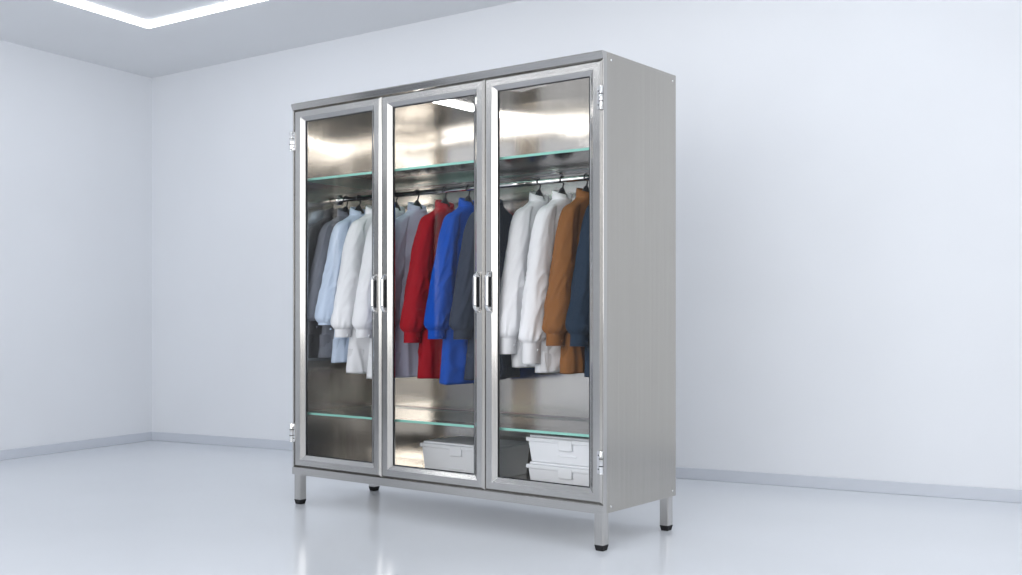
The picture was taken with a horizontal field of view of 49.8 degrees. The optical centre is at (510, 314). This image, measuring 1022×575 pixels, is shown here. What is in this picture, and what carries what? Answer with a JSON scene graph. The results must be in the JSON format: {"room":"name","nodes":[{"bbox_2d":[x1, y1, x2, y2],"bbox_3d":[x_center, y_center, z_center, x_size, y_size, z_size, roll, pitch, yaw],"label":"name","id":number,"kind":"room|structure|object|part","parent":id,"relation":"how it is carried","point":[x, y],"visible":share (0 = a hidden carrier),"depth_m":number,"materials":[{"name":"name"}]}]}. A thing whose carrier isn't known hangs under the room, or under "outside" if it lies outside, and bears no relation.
{"room":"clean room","nodes":[
{"label":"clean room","id":0,"kind":"room"},
{"bbox_2d":[0,40,151,449],"bbox_3d":[-4.999,-0.550,4.187,0.270,3.000,9.500,0,0,28],"label":"wall","id":1,"kind":"structure","parent":0,"point":[76,135],"depth_m":7.71,"materials":[{"name":"paint"}]},
{"bbox_2d":[0,432,151,459],"bbox_3d":[-4.935,0.917,4.153,0.015,0.065,9.500,0,0,28],"label":"baseboard","id":2,"kind":"structure","parent":1,"relation":"attached to","point":[7,454],"depth_m":7.70,"materials":[{"name":"paint"}]},
{"bbox_2d":[0,0,520,77],"bbox_3d":[-0.295,-2.159,1.712,10.500,0.717,9.500,0,0,28],"label":"ceiling","id":3,"kind":"structure","parent":0,"point":[52,26],"depth_m":7.12,"materials":[{"name":"paint"}]},
{"bbox_2d":[57,0,264,27],"bbox_3d":[-1.215,-1.971,4.196,4.640,0.262,4.040,0,0,28],"label":"ceiling light","id":4,"kind":"object","parent":3,"relation":"attached to","point":[78,3],"depth_m":6.76,"materials":[{"name":"white plastic"}]},
{"bbox_2d":[0,440,1021,574],"bbox_3d":[-0.337,1.025,1.847,10.700,0.150,9.700,0,0,28],"label":"floor","id":5,"kind":"structure","parent":0,"point":[152,507],"depth_m":4.96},
{"bbox_2d":[289,50,675,550],"bbox_3d":[-0.195,-0.055,5.189,1.864,2.010,0.626,0,0,38],"label":"wardrobe","id":6,"kind":"object","parent":5,"relation":"on","point":[608,117],"visible":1,"depth_m":4.87,"materials":[{"name":"silver glass"}]},
{"bbox_2d":[308,208,348,357],"bbox_3d":[-0.865,-0.167,5.718,0.113,0.782,0.526,0,0,38],"label":"lab coat","id":7,"kind":"object","parent":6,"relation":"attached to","point":[326,338],"visible":0.23,"depth_m":5.57,"materials":[{"name":"grey fabric"}]},
{"bbox_3d":[-0.843,-0.133,5.349,0.604,1.785,0.028,0,0,38],"label":"door frame","id":8,"kind":"part","parent":6,"relation":"part of","materials":[{"name":"metal"}]},
{"bbox_2d":[315,207,364,362],"bbox_3d":[-0.789,-0.157,5.659,0.132,0.802,0.526,0,0,38],"label":"lab coat","id":9,"kind":"object","parent":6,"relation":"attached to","point":[324,308],"visible":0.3,"depth_m":5.50,"materials":[{"name":"blue fabric"}]},
{"bbox_2d":[342,196,349,214],"bbox_3d":[-0.859,-0.519,5.722,0.022,0.201,0.248,0,0,38],"label":"clothes hanger","id":10,"kind":"object","parent":6,"relation":"hanging from","point":[345,209],"visible":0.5,"depth_m":5.71,"materials":[{"name":"plastic"}]},
{"bbox_2d":[355,195,363,213],"bbox_3d":[-0.783,-0.519,5.664,0.022,0.201,0.248,0,0,38],"label":"clothes hanger","id":11,"kind":"object","parent":6,"relation":"hanging from","point":[358,208],"visible":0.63,"depth_m":5.66,"materials":[{"name":"plastic"}]},
{"bbox_2d":[352,206,404,378],"bbox_3d":[-0.583,-0.122,5.501,0.138,0.872,0.527,0,0,38],"label":"lab coat","id":12,"kind":"object","parent":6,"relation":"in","point":[362,313],"visible":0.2,"depth_m":5.32,"materials":[{"name":"white fabric"}]},
{"bbox_2d":[395,191,400,210],"bbox_3d":[-0.577,-0.519,5.506,0.022,0.201,0.248,0,0,38],"label":"clothes hanger","id":13,"kind":"object","parent":6,"relation":"hanging from","point":[396,203],"visible":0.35,"depth_m":5.51,"materials":[{"name":"plastic"}]},
{"bbox_2d":[413,189,422,208],"bbox_3d":[-0.462,-0.519,5.417,0.022,0.201,0.248,0,0,38],"label":"clothes hanger","id":14,"kind":"object","parent":6,"relation":"hanging from","point":[416,203],"visible":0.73,"depth_m":5.41,"materials":[{"name":"plastic"}]},
{"bbox_2d":[395,202,427,377],"bbox_3d":[-0.471,-0.128,5.415,0.138,0.860,0.526,0,0,38],"label":"lab coat","id":15,"kind":"object","parent":14,"relation":"hanging from","point":[406,225],"visible":0.22,"depth_m":5.29,"materials":[{"name":"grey fabric"}]},
{"bbox_3d":[-0.356,-0.133,4.974,0.620,1.785,0.028,0,0,38],"label":"door frame","id":16,"kind":"part","parent":6,"relation":"part of","materials":[{"name":"metal"}]},
{"bbox_2d":[441,186,449,206],"bbox_3d":[-0.320,-0.519,5.308,0.022,0.201,0.248,0,0,38],"label":"clothes hanger","id":17,"kind":"object","parent":6,"relation":"hanging from","point":[444,200],"visible":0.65,"depth_m":5.30,"materials":[{"name":"plastic"}]},
{"bbox_2d":[400,200,454,378],"bbox_3d":[-0.323,-0.127,5.302,0.143,0.862,0.524,0,0,38],"label":"jacket","id":18,"kind":"object","parent":17,"relation":"hanging from","point":[423,251],"visible":0.47,"depth_m":5.15,"materials":[{"name":"red fabric"}]},
{"bbox_2d":[308,147,588,189],"bbox_3d":[-0.179,-0.680,5.209,1.799,0.011,0.515,0,0,38],"label":"glass shelf","id":19,"kind":"object","parent":6,"relation":"attached to","point":[572,162],"depth_m":5.29,"materials":[{"name":"clear glass"}]},
{"bbox_2d":[308,406,588,436],"bbox_3d":[-0.179,0.494,5.209,1.799,0.011,0.515,0,0,38],"label":"glass shelf","id":20,"kind":"object","parent":6,"relation":"attached to","point":[570,424],"depth_m":5.25,"materials":[{"name":"clear glass"}]},
{"bbox_3d":[-0.184,-0.600,5.203,1.801,0.051,0.051,0,0,38],"label":"hanging rod","id":21,"kind":"part","parent":6,"relation":"part of","materials":[{"name":"silver metal"}]},
{"bbox_2d":[464,184,473,204],"bbox_3d":[-0.202,-0.519,5.217,0.022,0.201,0.248,0,0,38],"label":"clothes hanger","id":22,"kind":"object","parent":6,"relation":"hanging from","point":[468,198],"visible":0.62,"depth_m":5.21,"materials":[{"name":"plastic"}]},
{"bbox_2d":[424,198,473,384],"bbox_3d":[-0.213,-0.118,5.215,0.143,0.881,0.525,0,0,38],"label":"jacket","id":23,"kind":"object","parent":22,"relation":"hanging from","point":[443,276],"visible":0.48,"depth_m":5.06,"materials":[{"name":"blue fabric"}]},
{"bbox_2d":[420,436,529,476],"bbox_3d":[-0.171,0.682,5.279,0.450,0.154,0.304,0,0,38],"label":"storage box","id":24,"kind":"object","parent":6,"relation":"in","point":[456,453],"visible":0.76,"depth_m":5.20,"materials":[{"name":"plastic"}]},
{"bbox_3d":[-0.010,-0.130,5.429,1.809,1.860,0.020,0,0,38],"label":"panel","id":25,"kind":"part","parent":6,"relation":"part of","materials":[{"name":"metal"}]},
{"bbox_2d":[535,178,543,197],"bbox_3d":[0.127,-0.519,4.964,0.022,0.201,0.248,0,0,38],"label":"clothes hanger","id":26,"kind":"object","parent":6,"relation":"hanging from","point":[538,192],"visible":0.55,"depth_m":4.96,"materials":[{"name":"plastic"}]},
{"bbox_2d":[500,192,548,367],"bbox_3d":[0.121,-0.163,4.960,0.133,0.790,0.526,0,0,38],"label":"lab coat","id":27,"kind":"object","parent":26,"relation":"hanging from","point":[513,279],"visible":0.38,"depth_m":4.79,"materials":[{"name":"white fabric"}]},
{"bbox_3d":[0.132,-0.133,4.599,0.606,1.785,0.028,0,0,38],"label":"door frame","id":28,"kind":"part","parent":6,"relation":"part of","materials":[{"name":"metal"}]},
{"bbox_2d":[526,461,588,485],"bbox_3d":[0.346,0.697,4.799,0.415,0.124,0.394,0,0,38],"label":"storage box","id":29,"kind":"object","parent":6,"relation":"in","point":[538,471],"visible":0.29,"depth_m":4.67,"materials":[{"name":"plastic"}]},
{"bbox_2d":[526,433,588,466],"bbox_3d":[0.346,0.576,4.799,0.415,0.116,0.394,0,0,38],"label":"storage box","id":30,"kind":"object","parent":29,"relation":"on","point":[548,448],"visible":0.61,"depth_m":4.68,"materials":[{"name":"plastic"}]},
{"bbox_2d":[558,176,566,194],"bbox_3d":[0.227,-0.519,4.887,0.022,0.201,0.248,0,0,38],"label":"clothes hanger","id":31,"kind":"object","parent":6,"relation":"hanging from","point":[562,191],"visible":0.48,"depth_m":4.88,"materials":[{"name":"plastic"}]},
{"bbox_2d":[519,190,572,372],"bbox_3d":[0.222,-0.152,4.882,0.143,0.811,0.528,0,0,38],"label":"jacket","id":32,"kind":"object","parent":31,"relation":"hanging from","point":[546,359],"visible":0.44,"depth_m":4.72,"materials":[{"name":"white fabric"}]},
{"bbox_2d":[582,173,588,191],"bbox_3d":[0.329,-0.519,4.809,0.022,0.201,0.248,0,0,38],"label":"clothes hanger","id":33,"kind":"object","parent":6,"relation":"hanging from","point":[586,188],"visible":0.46,"depth_m":4.80,"materials":[{"name":"plastic"}]},
{"bbox_2d":[542,188,588,373],"bbox_3d":[0.319,-0.153,4.808,0.131,0.811,0.527,0,0,38],"label":"jacket","id":34,"kind":"object","parent":33,"relation":"hanging from","point":[557,300],"visible":0.4,"depth_m":4.65,"materials":[{"name":"brown fabric"}]},
{"label":"clothes hanger","id":35,"kind":"object","parent":6,"relation":"hanging from","visible":0},
{"bbox_2d":[330,206,371,373],"bbox_3d":[-0.698,-0.133,5.589,0.129,0.851,0.526,0,0,38],"label":"lab coat","id":36,"kind":"object","parent":35,"relation":"hanging from","point":[353,247],"visible":0.36,"depth_m":5.43,"materials":[{"name":"white fabric"}]},
{"bbox_2d":[152,0,1021,489],"bbox_3d":[1.874,-0.750,6.051,10.700,3.400,0.200,0,0,28],"label":"wall","id":37,"kind":"structure","parent":0,"point":[849,172],"depth_m":6.17,"materials":[{"name":"paint"}]},
{"bbox_2d":[152,432,1021,502],"bbox_3d":[1.919,0.917,5.905,10.485,0.065,0.016,0,0,28],"label":"baseboard","id":38,"kind":"structure","parent":37,"relation":"attached to","point":[862,485],"depth_m":6.06,"materials":[{"name":"paint"}]},
{"label":"clothes hanger","id":39,"kind":"object","parent":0,"visible":0},
{"bbox_2d":[449,199,519,379],"bbox_3d":[-0.086,-0.130,5.118,0.142,0.857,0.527,0,0,38],"label":"jacket","id":40,"kind":"object","parent":39,"relation":"hanging from","point":[461,319],"visible":0.32,"depth_m":4.96,"materials":[{"name":"grey fabric"}]},
{"bbox_3d":[0.427,-0.519,4.733,0.022,0.201,0.248,0,0,38],"label":"clothes hanger","id":41,"kind":"object","parent":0,"visible":0},
{"bbox_2d":[565,205,588,376],"bbox_3d":[0.420,-0.147,4.729,0.144,0.823,0.528,0,0,38],"label":"jacket","id":42,"kind":"object","parent":41,"relation":"hanging from","point":[577,317],"visible":0.16,"depth_m":4.55,"materials":[{"name":"blue fabric"}]}
]}

